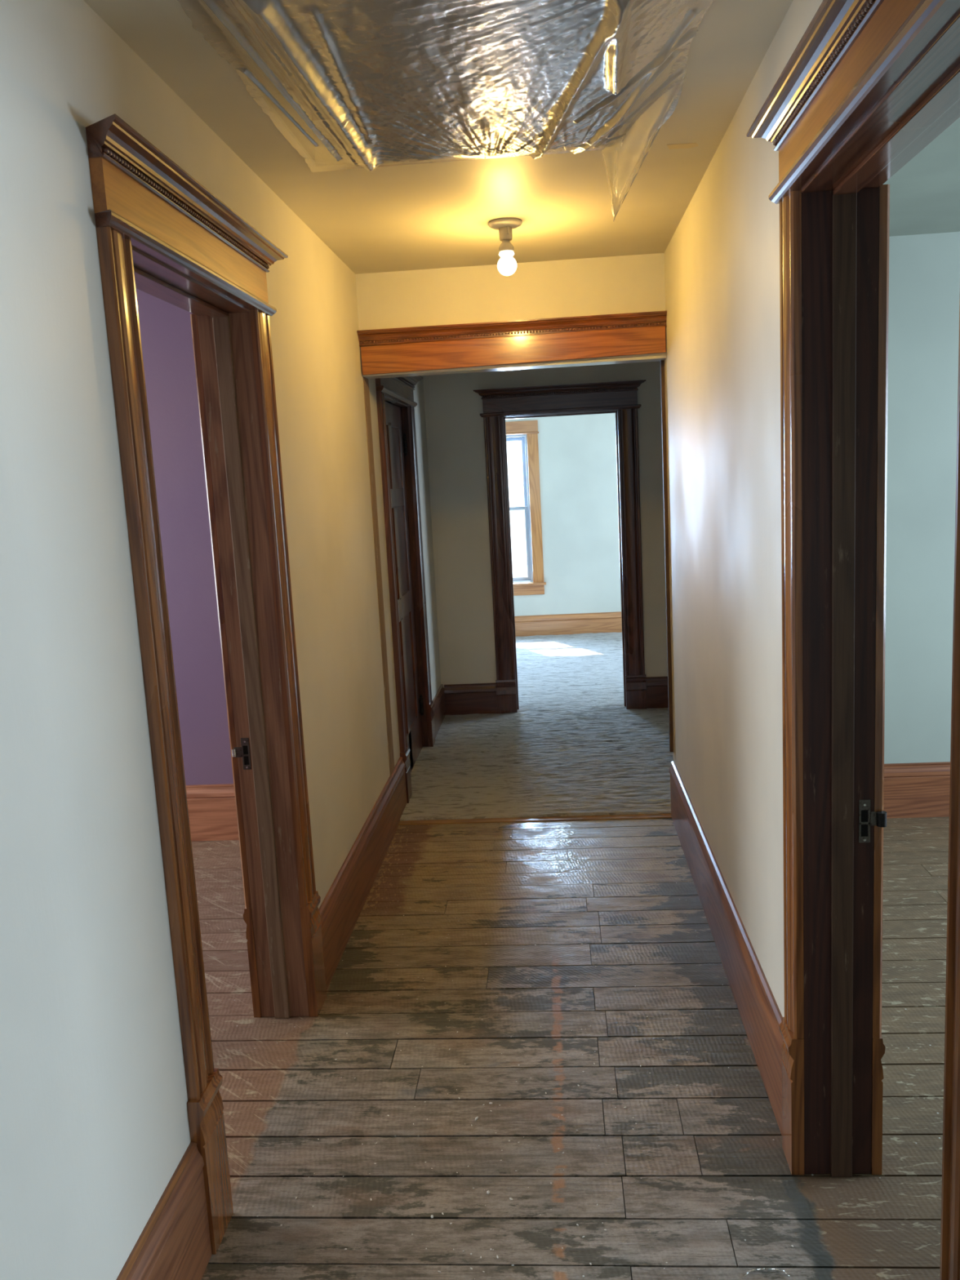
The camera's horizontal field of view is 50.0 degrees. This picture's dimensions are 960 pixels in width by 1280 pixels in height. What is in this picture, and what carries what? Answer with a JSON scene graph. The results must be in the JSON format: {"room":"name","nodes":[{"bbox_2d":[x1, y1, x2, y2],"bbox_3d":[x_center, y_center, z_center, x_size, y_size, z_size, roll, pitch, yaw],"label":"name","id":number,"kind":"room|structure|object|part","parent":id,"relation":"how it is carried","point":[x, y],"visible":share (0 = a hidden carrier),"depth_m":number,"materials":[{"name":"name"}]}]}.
{"room":"house hallway","nodes":[
{"label":"house hallway","id":0,"kind":"room"},
{"bbox_2d":[135,288,233,785],"bbox_3d":[-2.086,-0.276,4.697,2.952,2.468,0.150,-2,9,4],"label":"wall","id":1,"kind":"structure","parent":0,"point":[165,327],"depth_m":4.54,"materials":[{"name":"paint"}]},
{"bbox_2d":[186,783,239,841],"bbox_3d":[-2.034,0.826,4.784,2.952,0.262,0.024,-2,9,4],"label":"baseboard","id":2,"kind":"structure","parent":1,"relation":"attached to","point":[212,813],"depth_m":4.71,"materials":[{"name":"brown wood"}]},
{"bbox_2d":[0,0,440,1279],"bbox_3d":[-0.711,0.054,2.167,0.148,2.468,9.352,-2,9,4],"label":"wall","id":3,"kind":"structure","parent":0,"point":[95,1126],"depth_m":1.78,"materials":[{"name":"beige paint"}]},
{"bbox_2d":[115,1142,212,1279],"bbox_3d":[-0.736,1.528,-0.060,0.024,0.262,4.490,-2,9,4],"label":"baseboard","id":4,"kind":"structure","parent":3,"relation":"attached to","point":[174,1243],"depth_m":2.00,"materials":[{"name":"brown wood"}]},
{"bbox_2d":[85,113,326,1254],"bbox_3d":[-0.655,0.108,2.535,0.253,2.239,1.177,-2,9,4],"label":"door frame","id":5,"kind":"structure","parent":3,"relation":"in","point":[162,234],"depth_m":2.80,"materials":[{"name":"brown wood"}]},
{"bbox_3d":[-0.632,0.094,2.046,0.024,1.720,0.113,-2,9,4],"label":"casing","id":6,"kind":"part","parent":5,"relation":"part of","materials":[{"name":"brown wood"}]},
{"bbox_3d":[-0.632,-0.960,2.360,0.011,0.012,1.068,-2,9,4],"label":"bead molding","id":7,"kind":"part","parent":5,"relation":"part of","materials":[{"name":"brown wood"}]},
{"bbox_3d":[-0.625,-0.974,2.357,0.077,0.052,1.177,-2,9,4],"label":"crown molding","id":8,"kind":"part","parent":5,"relation":"part of","materials":[{"name":"brown wood"}]},
{"bbox_3d":[-0.737,-0.052,3.001,0.024,1.719,0.113,-2,9,4],"label":"casing","id":9,"kind":"part","parent":5,"relation":"part of","materials":[{"name":"brown wood"}]},
{"bbox_3d":[-0.694,0.333,3.001,0.046,0.095,0.003,-3,9,3],"label":"strike plate","id":10,"kind":"part","parent":5,"relation":"part of","materials":[{"name":"metal"}]},
{"bbox_3d":[-0.566,-0.059,2.988,0.024,1.720,0.113,-2,9,4],"label":"casing","id":11,"kind":"part","parent":5,"relation":"part of","materials":[{"name":"brown wood"}]},
{"bbox_2d":[318,756,407,990],"bbox_3d":[-0.440,0.849,4.150,0.024,0.250,1.884,-2,9,4],"label":"baseboard","id":12,"kind":"structure","parent":3,"relation":"attached to","point":[341,907],"depth_m":3.87,"materials":[{"name":"brown wood"}]},
{"bbox_2d":[362,376,394,775],"bbox_3d":[-0.456,-0.269,4.662,0.004,1.795,0.115,-2,9,4],"label":"trim","id":13,"kind":"structure","parent":3,"relation":"attached to","point":[366,384],"depth_m":4.65,"materials":[{"name":"brown wood"}]},
{"bbox_2d":[375,375,435,803],"bbox_3d":[-0.431,-0.343,5.514,0.225,2.172,1.277,-2,9,4],"label":"door","id":14,"kind":"structure","parent":3,"relation":"in","point":[396,404],"depth_m":5.76,"materials":[{"name":"brown wood"}]},
{"bbox_3d":[-0.423,-0.311,4.983,0.024,1.736,0.115,-2,9,4],"label":"casing","id":15,"kind":"part","parent":14,"relation":"part of","materials":[{"name":"brown wood"}]},
{"bbox_3d":[-0.419,-1.363,5.348,0.011,0.012,1.168,-2,9,4],"label":"bead molding","id":16,"kind":"part","parent":14,"relation":"part of","materials":[{"name":"brown wood"}]},
{"bbox_3d":[-0.412,-1.382,5.344,0.077,0.072,1.277,-2,9,4],"label":"crown molding","id":17,"kind":"part","parent":14,"relation":"part of","materials":[{"name":"brown wood"}]},
{"bbox_3d":[-0.350,-0.480,6.022,0.024,1.736,0.115,-2,9,4],"label":"casing","id":18,"kind":"part","parent":14,"relation":"part of","materials":[{"name":"brown wood"}]},
{"bbox_2d":[432,684,445,737],"bbox_3d":[-0.268,0.463,6.595,0.024,0.225,0.702,-2,9,4],"label":"baseboard","id":19,"kind":"structure","parent":3,"relation":"attached to","point":[439,711],"depth_m":6.60,"materials":[{"name":"brown wood"}]},
{"bbox_2d":[83,0,959,274],"bbox_3d":[0.153,-1.550,3.495,8.100,0.190,13.000,-2,9,4],"label":"ceiling","id":20,"kind":"structure","parent":0,"point":[433,215],"depth_m":3.11,"materials":[{"name":"paint"}]},
{"bbox_2d":[177,0,713,221],"bbox_3d":[-0.043,-1.120,2.010,0.994,0.170,2.011,-2,9,4],"label":"plastic sheet","id":21,"kind":"object","parent":20,"relation":"attached to","point":[369,85],"visible":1,"depth_m":2.20,"materials":[{"name":"plastic"}]},
{"bbox_2d":[488,217,522,275],"bbox_3d":[0.093,-1.380,3.628,0.120,0.182,0.120,-2,9,4],"label":"ceiling light","id":22,"kind":"object","parent":20,"relation":"attached to","point":[507,264],"visible":1,"depth_m":3.61,"materials":[{"name":"beige ceramic"}]},
{"bbox_2d":[498,226,511,241],"bbox_3d":[0.090,-1.430,3.620,0.047,0.044,0.047,-2,9,4],"label":"socket","id":23,"kind":"object","parent":22,"relation":"attached to","point":[505,233],"depth_m":3.60,"materials":[{"name":"beige ceramic"}]},
{"bbox_3d":[0.092,-1.389,3.627,0.054,0.043,0.054,-2,9,4],"label":"bulb","id":24,"kind":"part","parent":22,"relation":"part of","materials":[{"name":"white glass"}]},
{"bbox_3d":[0.096,-1.330,3.636,0.069,0.081,0.069,-2,9,4],"label":"bulb glass","id":25,"kind":"part","parent":22,"relation":"part of","materials":[{"name":"white glass"}]},
{"bbox_3d":[0.098,-1.435,3.595,0.008,0.030,0.008,-2,9,4],"label":"pull chain spout","id":26,"kind":"part","parent":22,"relation":"part of","materials":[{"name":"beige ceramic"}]},
{"bbox_2d":[666,142,698,149],"bbox_3d":[0.563,-1.375,2.863,0.092,0.002,0.040,-3,9,1],"label":"scrap","id":27,"kind":"object","parent":20,"relation":"attached to","point":[689,145],"visible":1,"depth_m":2.86,"materials":[{"name":"beige paint"}]},
{"bbox_2d":[422,361,667,687],"bbox_3d":[1.311,-0.776,6.715,3.548,2.468,0.150,-2,9,4],"label":"wall","id":28,"kind":"structure","parent":0,"point":[457,472],"depth_m":6.70,"materials":[{"name":"beige paint"}]},
{"bbox_2d":[444,682,497,715],"bbox_3d":[-0.063,0.404,6.915,0.348,0.220,0.024,-2,9,4],"label":"baseboard","id":29,"kind":"structure","parent":28,"relation":"attached to","point":[473,698],"depth_m":6.91,"materials":[{"name":"brown wood"}]},
{"bbox_2d":[473,379,647,713],"bbox_3d":[0.562,-0.576,6.774,1.088,2.133,0.253,-2,9,4],"label":"door frame","id":30,"kind":"structure","parent":28,"relation":"in","point":[620,398],"depth_m":6.67,"materials":[{"name":"brown wood"}]},
{"bbox_3d":[0.130,-0.583,6.741,0.125,1.724,0.024,-2,9,4],"label":"casing","id":31,"kind":"part","parent":30,"relation":"part of","materials":[{"name":"brown wood"}]},
{"bbox_3d":[0.502,-1.585,6.525,1.088,0.058,0.077,-2,9,4],"label":"crown molding","id":32,"kind":"part","parent":30,"relation":"part of","materials":[{"name":"brown wood"}]},
{"bbox_3d":[0.503,-1.571,6.535,0.980,0.012,0.010,-2,9,4],"label":"bead molding","id":33,"kind":"part","parent":30,"relation":"part of","materials":[{"name":"brown wood"}]},
{"bbox_3d":[0.983,-0.618,6.676,0.125,1.724,0.024,-2,9,4],"label":"casing","id":34,"kind":"part","parent":30,"relation":"part of","materials":[{"name":"brown wood"}]},
{"bbox_2d":[646,676,668,708],"bbox_3d":[2.119,0.316,6.748,2.032,0.220,0.024,-2,9,4],"label":"baseboard","id":35,"kind":"structure","parent":28,"relation":"attached to","point":[656,686],"depth_m":6.81,"materials":[{"name":"brown wood"}]},
{"bbox_2d":[505,413,621,616],"bbox_3d":[0.714,-1.266,9.996,4.800,2.468,0.120,-2,9,4],"label":"wall","id":36,"kind":"structure","parent":0,"point":[578,471],"depth_m":9.93,"materials":[{"name":"green paint"}]},
{"bbox_2d":[505,420,546,595],"bbox_3d":[0.190,-1.261,10.003,0.845,1.670,0.160,-2,9,4],"label":"window","id":37,"kind":"structure","parent":36,"relation":"in","point":[527,430],"depth_m":9.95,"materials":[{"name":"brown wood"}]},
{"bbox_3d":[0.176,-1.605,10.009,0.555,0.703,0.030,-2,9,4],"label":"sash","id":38,"kind":"part","parent":37,"relation":"part of","materials":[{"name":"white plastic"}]},
{"bbox_3d":[0.193,-1.264,10.038,0.595,1.425,0.090,-2,9,4],"label":"frame","id":39,"kind":"part","parent":37,"relation":"part of","materials":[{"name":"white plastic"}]},
{"bbox_3d":[0.210,-0.935,10.085,0.555,0.725,0.030,-2,9,4],"label":"sash","id":40,"kind":"part","parent":37,"relation":"part of","materials":[{"name":"white plastic"}]},
{"bbox_3d":[0.146,-2.025,9.839,0.813,0.107,0.024,-2,9,4],"label":"head casing","id":41,"kind":"part","parent":37,"relation":"part of","materials":[{"name":"brown wood"}]},
{"bbox_3d":[0.536,-1.267,9.938,0.105,1.425,0.020,-2,9,4],"label":"casing","id":42,"kind":"part","parent":37,"relation":"part of","materials":[{"name":"brown wood"}]},
{"bbox_2d":[515,611,622,636],"bbox_3d":[0.767,-0.144,10.102,4.800,0.215,0.024,-2,9,4],"label":"baseboard","id":43,"kind":"structure","parent":36,"relation":"attached to","point":[599,622],"depth_m":10.08,"materials":[{"name":"brown wood"}]},
{"bbox_2d":[191,817,949,1279],"bbox_3d":[0.289,1.004,3.918,7.900,0.060,12.835,-2,9,4],"label":"floor","id":44,"kind":"structure","parent":0,"point":[693,1164],"depth_m":2.72,"materials":[{"name":"brown"}]},
{"bbox_2d":[398,813,671,825],"bbox_3d":[0.251,0.837,4.790,1.284,0.009,0.050,-2,9,4],"label":"trim","id":45,"kind":"structure","parent":44,"relation":"on","point":[668,815],"depth_m":4.78,"materials":[{"name":"brown wood"}]},
{"bbox_2d":[400,632,672,820],"bbox_3d":[0.691,0.379,7.450,4.990,0.023,5.414,-2,9,4],"label":"carpet","id":46,"kind":"object","parent":44,"relation":"on","point":[572,746],"visible":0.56,"depth_m":5.92,"materials":[{"name":"grey carpet"}]},
{"bbox_2d":[295,857,793,1279],"bbox_3d":[0.150,1.101,3.152,1.151,0.006,2.379,-2,9,4],"label":"crumbs","id":47,"kind":"object","parent":44,"relation":"on","point":[491,1103],"visible":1,"depth_m":2.57,"materials":[{"name":"white"}]},
{"bbox_2d":[744,1268,789,1276],"bbox_3d":[0.567,1.255,2.040,0.088,0.002,0.021,-2,9,4],"label":"wire","id":48,"kind":"object","parent":44,"relation":"on","point":[757,1268],"visible":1,"depth_m":2.05,"materials":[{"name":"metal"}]},
{"bbox_2d":[355,231,959,764],"bbox_3d":[1.828,-0.444,4.456,4.600,2.468,0.150,-2,9,4],"label":"wall","id":49,"kind":"structure","parent":0,"point":[924,269],"depth_m":4.35,"materials":[{"name":"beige paint"}]},
{"bbox_2d":[356,311,666,375],"bbox_3d":[0.133,-1.256,4.360,1.304,0.181,0.053,-2,9,4],"label":"trim","id":50,"kind":"structure","parent":49,"relation":"attached to","point":[440,347],"depth_m":4.36,"materials":[{"name":"brown wood"}]},
{"bbox_3d":[0.130,-1.315,4.350,1.304,0.061,0.053,-2,9,4],"label":"crown molding","id":51,"kind":"part","parent":50,"relation":"part of","materials":[{"name":"brown wood"}]},
{"bbox_3d":[0.129,-1.300,4.358,1.284,0.010,0.008,-2,9,4],"label":"bead molding","id":52,"kind":"part","parent":50,"relation":"part of","materials":[{"name":"brown wood"}]},
{"bbox_2d":[362,355,666,378],"bbox_3d":[0.144,-1.183,4.463,1.304,0.012,0.121,-2,9,4],"label":"trim","id":53,"kind":"structure","parent":49,"relation":"attached to","point":[647,358],"depth_m":4.42,"materials":[{"name":"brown varnished wood"}]},
{"bbox_2d":[660,360,673,760],"bbox_3d":[0.915,-0.208,4.608,0.164,2.050,0.037,-2,9,4],"label":"trim","id":54,"kind":"structure","parent":49,"relation":"attached to","point":[662,362],"depth_m":4.57,"materials":[{"name":"brown wood"}]},
{"bbox_2d":[883,761,950,818],"bbox_3d":[2.603,0.636,4.489,3.148,0.245,0.024,-2,9,4],"label":"baseboard","id":55,"kind":"structure","parent":49,"relation":"attached to","point":[916,789],"depth_m":4.53,"materials":[{"name":"brown wood"}]},
{"bbox_2d":[664,0,822,1017],"bbox_3d":[0.663,0.164,1.016,0.148,2.468,7.240,-2,9,4],"label":"wall","id":56,"kind":"structure","parent":0,"point":[722,360],"depth_m":2.88,"materials":[{"name":"beige paint"}]},
{"bbox_2d":[669,760,783,1135],"bbox_3d":[0.800,0.871,3.556,0.024,0.262,2.365,-2,9,4],"label":"baseboard","id":57,"kind":"structure","parent":56,"relation":"attached to","point":[760,1014],"depth_m":3.06,"materials":[{"name":"brown wood"}]},
{"bbox_2d":[746,0,959,1279],"bbox_3d":[0.691,0.160,1.719,0.253,2.253,1.130,-2,9,4],"label":"door frame","id":58,"kind":"structure","parent":56,"relation":"in","point":[868,86],"depth_m":2.07,"materials":[{"name":"brown wood"}]},
{"bbox_3d":[0.658,-0.001,2.171,0.024,1.774,0.085,-2,9,4],"label":"casing","id":59,"kind":"part","parent":58,"relation":"part of","materials":[{"name":"brown wood"}]},
{"bbox_3d":[0.547,-0.923,1.553,0.077,0.050,1.130,-2,9,4],"label":"crown molding","id":60,"kind":"part","parent":58,"relation":"part of","materials":[{"name":"brown wood"}]},
{"bbox_3d":[0.556,-0.910,1.554,0.011,0.012,1.022,-2,9,4],"label":"bead molding","id":61,"kind":"part","parent":58,"relation":"part of","materials":[{"name":"brown wood"}]},
{"bbox_3d":[0.825,0.383,2.177,0.046,0.095,0.003,-2,9,6],"label":"strike plate","id":62,"kind":"part","parent":58,"relation":"part of","materials":[{"name":"metal"}]},
{"bbox_3d":[0.830,-0.008,2.158,0.024,1.773,0.085,-2,9,4],"label":"casing","id":63,"kind":"part","parent":58,"relation":"part of","materials":[{"name":"brown wood"}]},
{"bbox_3d":[0.594,0.149,1.248,0.024,1.774,0.085,-2,9,4],"label":"casing","id":64,"kind":"part","parent":58,"relation":"part of","materials":[{"name":"brown wood"}]}
]}

